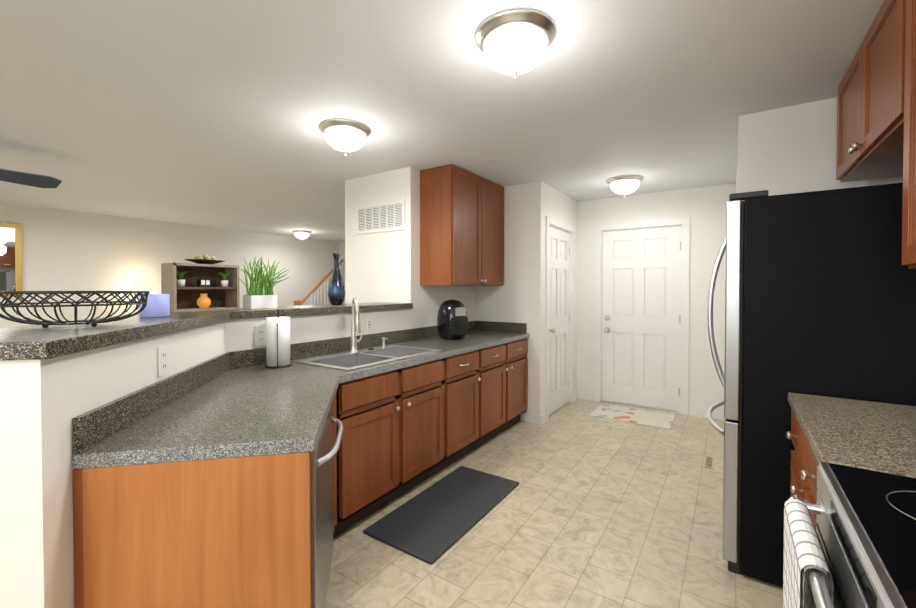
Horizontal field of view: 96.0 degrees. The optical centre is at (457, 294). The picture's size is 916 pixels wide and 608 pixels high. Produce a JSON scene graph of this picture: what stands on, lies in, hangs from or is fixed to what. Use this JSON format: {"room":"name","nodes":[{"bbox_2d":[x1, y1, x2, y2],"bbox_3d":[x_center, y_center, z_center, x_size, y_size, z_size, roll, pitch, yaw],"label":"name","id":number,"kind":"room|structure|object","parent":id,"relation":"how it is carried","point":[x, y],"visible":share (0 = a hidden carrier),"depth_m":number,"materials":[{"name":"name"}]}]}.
{"room":"kitchen","nodes":[
{"label":"kitchen","id":0,"kind":"room"},
{"bbox_2d":[0,203,338,328],"bbox_3d":[-5.172,0.057,6.157,0.120,2.450,8.700,1,1,34],"label":"wall","id":1,"kind":"structure","parent":0,"point":[65,250],"depth_m":6.21,"materials":[{"name":"white paint"}]},
{"bbox_2d":[0,222,22,296],"bbox_3d":[-5.840,-0.435,5.009,0.029,0.930,0.760,1,1,34],"label":"mirror","id":2,"kind":"object","parent":1,"relation":"attached to","point":[11,268],"visible":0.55,"depth_m":5.24,"materials":[{"name":"gold glass"}]},
{"bbox_2d":[0,316,350,607],"bbox_3d":[-1.184,0.753,1.685,0.920,1.199,1.100,1,1,34],"label":"wall","id":3,"kind":"structure","parent":0,"point":[43,402],"depth_m":1.09,"materials":[{"name":"white paint"}]},
{"bbox_2d":[157,345,168,376],"bbox_3d":[-1.169,0.263,1.636,0.008,0.116,0.074,0,1,-11],"label":"electrical outlet","id":4,"kind":"object","parent":3,"relation":"attached to","point":[163,366],"visible":1,"depth_m":1.63,"materials":[{"name":"white paint"}]},
{"bbox_2d":[255,326,265,345],"bbox_3d":[-1.191,0.249,2.493,0.008,0.116,0.074,1,1,34],"label":"electrical outlet","id":5,"kind":"object","parent":3,"relation":"attached to","point":[260,335],"visible":0.98,"depth_m":2.49,"materials":[{"name":"white paint"}]},
{"bbox_2d":[339,242,344,303],"bbox_3d":[-0.902,0.021,8.470,4.430,2.450,0.120,1,1,34],"label":"wall","id":6,"kind":"structure","parent":0,"point":[342,249],"depth_m":9.55,"materials":[{"name":"white paint"}]},
{"bbox_2d":[284,167,474,335],"bbox_3d":[-0.575,0.088,4.194,0.850,2.450,4.080,1,1,34],"label":"wall","id":7,"kind":"structure","parent":0,"point":[382,266],"depth_m":3.81,"materials":[{"name":"white paint"}]},
{"bbox_2d":[0,302,412,360],"bbox_3d":[-0.959,0.119,2.328,1.336,0.045,2.813,1,1,34],"label":"bar","id":8,"kind":"object","parent":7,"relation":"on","point":[34,342],"visible":0.85,"depth_m":1.39,"materials":[{"name":"stone"}]},
{"bbox_2d":[0,291,149,327],"bbox_3d":[-1.307,0.050,1.411,0.408,0.122,0.408,1,1,34],"label":"wire basket","id":9,"kind":"object","parent":8,"relation":"on","point":[44,323],"visible":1,"depth_m":1.35,"materials":[{"name":"black metal"}]},
{"bbox_2d":[138,294,169,316],"bbox_3d":[-1.401,0.051,1.902,0.116,0.104,0.116,1,1,34],"label":"candle jar","id":10,"kind":"object","parent":8,"relation":"on","point":[157,305],"visible":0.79,"depth_m":1.86,"materials":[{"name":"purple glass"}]},
{"bbox_2d":[239,257,289,308],"bbox_3d":[-1.253,-0.079,2.728,0.319,0.337,0.341,1,1,34],"label":"grass plant","id":11,"kind":"object","parent":8,"relation":"on","point":[255,299],"visible":1,"depth_m":2.68,"materials":[{"name":"green plant"}]},
{"bbox_2d":[327,253,345,304],"bbox_3d":[-0.938,-0.117,3.184,0.136,0.400,0.136,1,1,34],"label":"vase","id":12,"kind":"object","parent":8,"relation":"on","point":[336,292],"visible":0.98,"depth_m":3.15,"materials":[{"name":"ceramic"}]},
{"bbox_2d":[365,317,372,332],"bbox_3d":[-0.698,0.238,3.234,0.008,0.116,0.074,1,1,34],"label":"electrical outlet","id":13,"kind":"object","parent":7,"relation":"attached to","point":[368,324],"visible":1,"depth_m":3.23,"materials":[{"name":"white paint"}]},
{"bbox_2d":[356,199,404,233],"bbox_3d":[-0.732,-0.717,3.846,0.620,0.270,0.011,1,1,34],"label":"air vent","id":14,"kind":"object","parent":7,"relation":"in","point":[381,217],"visible":1,"depth_m":3.83,"materials":[{"name":"grey metal"}]},
{"bbox_2d":[420,164,503,285],"bbox_3d":[0.088,-0.609,4.048,0.402,1.048,0.969,1,1,34],"label":"upper cabinet","id":15,"kind":"object","parent":7,"relation":"attached to","point":[461,227],"visible":1,"depth_m":3.72,"materials":[{"name":"brown wood"}]},
{"bbox_2d":[0,0,883,241],"bbox_3d":[-1.557,-1.180,3.735,8.800,0.100,8.700,1,1,34],"label":"ceiling","id":16,"kind":"structure","parent":0,"point":[212,113],"depth_m":2.28,"materials":[{"name":"white paint"}]},
{"bbox_2d":[0,168,61,187],"bbox_3d":[-3.553,-0.954,2.724,1.058,0.320,1.058,0,1,-16],"label":"ceiling fan","id":17,"kind":"object","parent":16,"relation":"hanging from","point":[28,179],"visible":1,"depth_m":3.17,"materials":[{"name":"black"}]},
{"bbox_2d":[292,230,310,240],"bbox_3d":[-2.949,-1.102,7.784,0.344,0.180,0.344,1,1,34],"label":"ceiling light","id":18,"kind":"object","parent":16,"relation":"attached to","point":[301,234],"visible":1,"depth_m":7.68,"materials":[{"name":"white glass"}]},
{"bbox_2d":[318,118,370,155],"bbox_3d":[-0.757,-1.024,2.773,0.344,0.180,0.344,1,1,34],"label":"ceiling light","id":19,"kind":"object","parent":16,"relation":"attached to","point":[345,136],"visible":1,"depth_m":2.68,"materials":[{"name":"white glass"}]},
{"bbox_2d":[475,8,556,77],"bbox_3d":[0.242,-1.008,1.749,0.344,0.180,0.344,1,1,34],"label":"ceiling light","id":20,"kind":"object","parent":16,"relation":"attached to","point":[514,42],"visible":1,"depth_m":1.66,"materials":[{"name":"white glass"}]},
{"bbox_2d":[606,175,643,197],"bbox_3d":[1.641,-1.044,4.060,0.344,0.180,0.344,1,1,34],"label":"ceiling light","id":21,"kind":"object","parent":16,"relation":"attached to","point":[623,185],"visible":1,"depth_m":3.96,"materials":[{"name":"white glass"}]},
{"bbox_2d":[475,181,577,421],"bbox_3d":[0.836,0.078,4.854,0.770,2.450,1.180,1,1,34],"label":"wall","id":22,"kind":"structure","parent":0,"point":[518,296],"depth_m":4.25,"materials":[{"name":"white paint"}]},
{"bbox_2d":[549,226,569,414],"bbox_3d":[1.149,0.280,4.637,0.115,2.028,0.740,1,1,34],"label":"pantry door","id":23,"kind":"structure","parent":22,"relation":"in","point":[559,280],"depth_m":4.66,"materials":[{"name":"white paint"}]},
{"bbox_2d":[545,216,574,420],"bbox_3d":[1.117,0.246,4.658,0.116,2.120,0.900,1,1,34],"label":"door frame","id":24,"kind":"structure","parent":22,"relation":"attached to","point":[550,221],"depth_m":4.70,"materials":[{"name":"white paint"}]},
{"bbox_2d":[527,391,723,424],"bbox_3d":[1.557,1.272,3.918,1.773,0.090,1.970,1,1,34],"label":"baseboard","id":25,"kind":"structure","parent":22,"relation":"attached to","point":[541,418],"depth_m":4.38,"materials":[{"name":"white paint"}]},
{"bbox_2d":[324,399,782,607],"bbox_3d":[-1.557,1.370,3.775,8.800,0.100,8.700,1,1,34],"label":"floor","id":26,"kind":"structure","parent":0,"point":[588,511],"depth_m":2.29,"materials":[{"name":"tile"}]},
{"bbox_2d":[72,453,291,607],"bbox_3d":[-0.786,0.922,1.272,0.486,0.872,0.516,1,1,34],"label":"base cabinet","id":27,"kind":"object","parent":26,"relation":"on","point":[102,496],"depth_m":1.17,"materials":[{"name":"brown wood"}]},
{"bbox_2d":[161,254,239,311],"bbox_3d":[-1.505,-0.072,2.426,0.155,0.333,0.360,1,1,34],"label":"shelf","id":28,"kind":"object","parent":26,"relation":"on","point":[206,282],"visible":1,"depth_m":2.43,"materials":[{"name":"brown wood"}]},
{"bbox_2d":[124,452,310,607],"bbox_3d":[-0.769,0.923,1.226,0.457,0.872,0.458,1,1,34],"label":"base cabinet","id":29,"kind":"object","parent":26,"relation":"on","point":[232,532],"depth_m":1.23,"materials":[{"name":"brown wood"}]},
{"bbox_2d":[294,259,343,305],"bbox_3d":[-3.036,0.217,8.985,0.250,2.043,1.269,1,1,34],"label":"stair rail","id":30,"kind":"object","parent":26,"relation":"on","point":[297,302],"visible":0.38,"depth_m":8.88,"materials":[{"name":"brown wood"}]},
{"bbox_2d":[311,402,343,607],"bbox_3d":[-0.797,0.919,1.637,0.654,0.868,0.595,0,1,-11],"label":"dishwasher","id":31,"kind":"object","parent":26,"relation":"on","point":[324,452],"visible":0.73,"depth_m":1.56,"materials":[{"name":"silver metal"}]},
{"bbox_2d":[333,394,336,533],"bbox_3d":[-0.925,0.911,2.020,0.557,0.872,0.557,1,1,34],"label":"base cabinet","id":32,"kind":"object","parent":26,"relation":"on","point":[334,400],"depth_m":2.19,"materials":[{"name":"brown wood"}]},
{"bbox_2d":[333,357,448,537],"bbox_3d":[-0.611,0.899,2.783,0.622,0.872,1.009,1,1,34],"label":"base cabinet","id":33,"kind":"object","parent":26,"relation":"on","point":[405,429],"depth_m":2.52,"materials":[{"name":"brown wood"}]},
{"bbox_2d":[363,466,518,563],"bbox_3d":[-0.053,1.329,2.606,0.490,0.016,1.020,1,1,34],"label":"kitchen mat","id":34,"kind":"object","parent":26,"relation":"on","point":[433,523],"visible":0.98,"depth_m":2.49,"materials":[{"name":"grey rubber"}]},
{"bbox_2d":[449,348,484,464],"bbox_3d":[-0.213,0.890,3.383,0.622,0.872,0.550,1,1,34],"label":"base cabinet","id":35,"kind":"object","parent":26,"relation":"on","point":[466,370],"depth_m":3.26,"materials":[{"name":"brown wood"}]},
{"bbox_2d":[485,338,527,441],"bbox_3d":[0.186,0.880,3.982,0.622,0.872,1.009,1,1,34],"label":"base cabinet","id":36,"kind":"object","parent":26,"relation":"on","point":[506,364],"depth_m":3.82,"materials":[{"name":"brown wood"}]},
{"bbox_2d":[72,321,528,468],"bbox_3d":[-0.253,0.391,2.736,1.303,0.142,3.558,1,1,34],"label":"countertop","id":37,"kind":"structure","parent":36,"relation":"on","point":[241,403],"depth_m":1.57,"materials":[{"name":"stone"}]},
{"bbox_2d":[265,310,291,367],"bbox_3d":[-1.066,0.258,2.446,0.150,0.335,0.150,1,1,34],"label":"paper towel holder","id":38,"kind":"object","parent":37,"relation":"on","point":[277,341],"visible":1,"depth_m":2.39,"materials":[{"name":"white paper"}]},
{"bbox_2d":[349,298,362,352],"bbox_3d":[-0.696,0.216,2.868,0.178,0.388,0.174,1,1,34],"label":"faucet","id":39,"kind":"object","parent":37,"relation":"on","point":[355,325],"visible":1,"depth_m":2.89,"materials":[{"name":"silver metal"}]},
{"bbox_2d":[294,345,440,370],"bbox_3d":[-0.572,0.509,2.806,0.490,0.192,0.890,1,1,34],"label":"sink","id":40,"kind":"object","parent":37,"relation":"in","point":[347,361],"visible":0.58,"depth_m":2.82,"materials":[{"name":"silver metal"}]},
{"bbox_2d":[368,337,386,349],"bbox_3d":[-0.598,0.369,3.099,0.073,0.076,0.168,1,1,34],"label":"soap dispenser","id":41,"kind":"object","parent":40,"relation":"on","point":[383,342],"visible":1,"depth_m":3.15,"materials":[{"name":"silver metal"}]},
{"bbox_2d":[437,299,467,339],"bbox_3d":[-0.033,0.225,3.763,0.343,0.360,0.263,1,1,34],"label":"air fryer","id":42,"kind":"object","parent":37,"relation":"on","point":[452,320],"visible":1,"depth_m":3.67,"materials":[{"name":"black plastic"}]},
{"bbox_2d":[589,404,675,429],"bbox_3d":[1.878,1.305,4.444,0.780,0.008,0.520,1,1,34],"label":"door mat","id":43,"kind":"object","parent":26,"relation":"on","point":[642,417],"visible":0.93,"depth_m":4.40,"materials":[{"name":"beige fabric"}]},
{"bbox_2d":[704,456,713,468],"bbox_3d":[1.981,1.324,3.253,0.060,0.006,0.250,1,1,34],"label":"floor vent","id":44,"kind":"object","parent":26,"relation":"in","point":[708,461],"visible":1,"depth_m":3.24,"materials":[{"name":"beige"}]},
{"bbox_2d":[786,408,818,529],"bbox_3d":[1.482,0.922,1.313,0.656,0.872,0.867,1,1,34],"label":"base cabinet","id":45,"kind":"object","parent":26,"relation":"on","point":[803,474],"visible":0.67,"depth_m":1.51,"materials":[{"name":"brown wood"}]},
{"bbox_2d":[788,392,915,477],"bbox_3d":[1.492,0.413,1.298,0.634,0.142,0.873,1,1,34],"label":"countertop","id":46,"kind":"structure","parent":45,"relation":"on","point":[874,436],"depth_m":1.33,"materials":[{"name":"stone"}]},
{"bbox_2d":[707,183,915,586],"bbox_3d":[1.809,0.432,2.086,0.939,1.828,0.750,1,1,34],"label":"fridge","id":47,"kind":"object","parent":26,"relation":"on","point":[820,293],"visible":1,"depth_m":1.84,"materials":[{"name":"black metal"}]},
{"bbox_2d":[789,461,915,607],"bbox_3d":[1.004,0.843,0.644,0.709,0.990,0.756,1,1,34],"label":"stove","id":48,"kind":"object","parent":26,"relation":"on","point":[866,526],"visible":0.9,"depth_m":0.83,"materials":[{"name":"silver metal"}]},
{"bbox_2d":[783,499,832,607],"bbox_3d":[0.801,0.801,0.955,0.050,0.525,0.310,1,1,34],"label":"towel","id":49,"kind":"object","parent":48,"relation":"hanging from","point":[803,551],"visible":0.94,"depth_m":0.94,"materials":[{"name":"fabric"}]},
{"bbox_3d":[-4.800,0.851,6.223,0.400,0.860,1.200,1,1,34],"label":"console table","id":50,"kind":"object","parent":26,"relation":"on","visible":0},
{"bbox_2d":[128,278,157,310],"bbox_3d":[-4.750,0.090,6.214,0.380,0.660,0.380,1,1,34],"label":"table lamp","id":51,"kind":"object","parent":50,"relation":"on","point":[142,284],"visible":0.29,"depth_m":6.10,"materials":[{"name":"white fabric"}]},
{"bbox_2d":[577,183,735,414],"bbox_3d":[1.875,0.076,4.944,2.400,2.450,0.120,1,1,34],"label":"wall","id":52,"kind":"structure","parent":0,"point":[703,209],"depth_m":4.44,"materials":[{"name":"white paint"}]},
{"bbox_2d":[594,217,689,414],"bbox_3d":[2.104,0.234,4.772,1.006,2.140,0.116,1,1,34],"label":"door frame","id":53,"kind":"structure","parent":52,"relation":"attached to","point":[684,222],"depth_m":4.61,"materials":[{"name":"white paint"}]},
{"bbox_2d":[602,226,681,411],"bbox_3d":[2.083,0.269,4.739,0.842,2.044,0.115,1,1,34],"label":"back door","id":54,"kind":"structure","parent":52,"relation":"in","point":[641,308],"depth_m":4.74,"materials":[{"name":"white paint"}]},
{"bbox_2d":[736,97,902,201],"bbox_3d":[2.720,0.103,3.199,0.940,2.450,2.090,1,1,34],"label":"wall","id":55,"kind":"structure","parent":0,"point":[787,150],"depth_m":2.43,"materials":[{"name":"white paint"}]},
{"bbox_3d":[1.041,0.154,-0.067,0.120,2.450,5.210,1,1,34],"label":"wall","id":56,"kind":"structure","parent":0,"visible":0},
{"bbox_2d":[836,0,905,181],"bbox_3d":[1.881,-0.842,1.672,0.422,0.508,1.038,1,1,34],"label":"upper cabinet","id":57,"kind":"object","parent":56,"relation":"attached to","point":[870,116],"visible":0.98,"depth_m":1.69,"materials":[{"name":"brown wood"}]},
{"bbox_2d":[901,0,915,268],"bbox_3d":[1.340,-0.579,0.862,0.422,1.008,0.908,1,1,34],"label":"upper cabinet","id":58,"kind":"object","parent":56,"relation":"attached to","point":[909,211],"visible":1,"depth_m":1.28,"materials":[{"name":"brown wood"}]}
]}

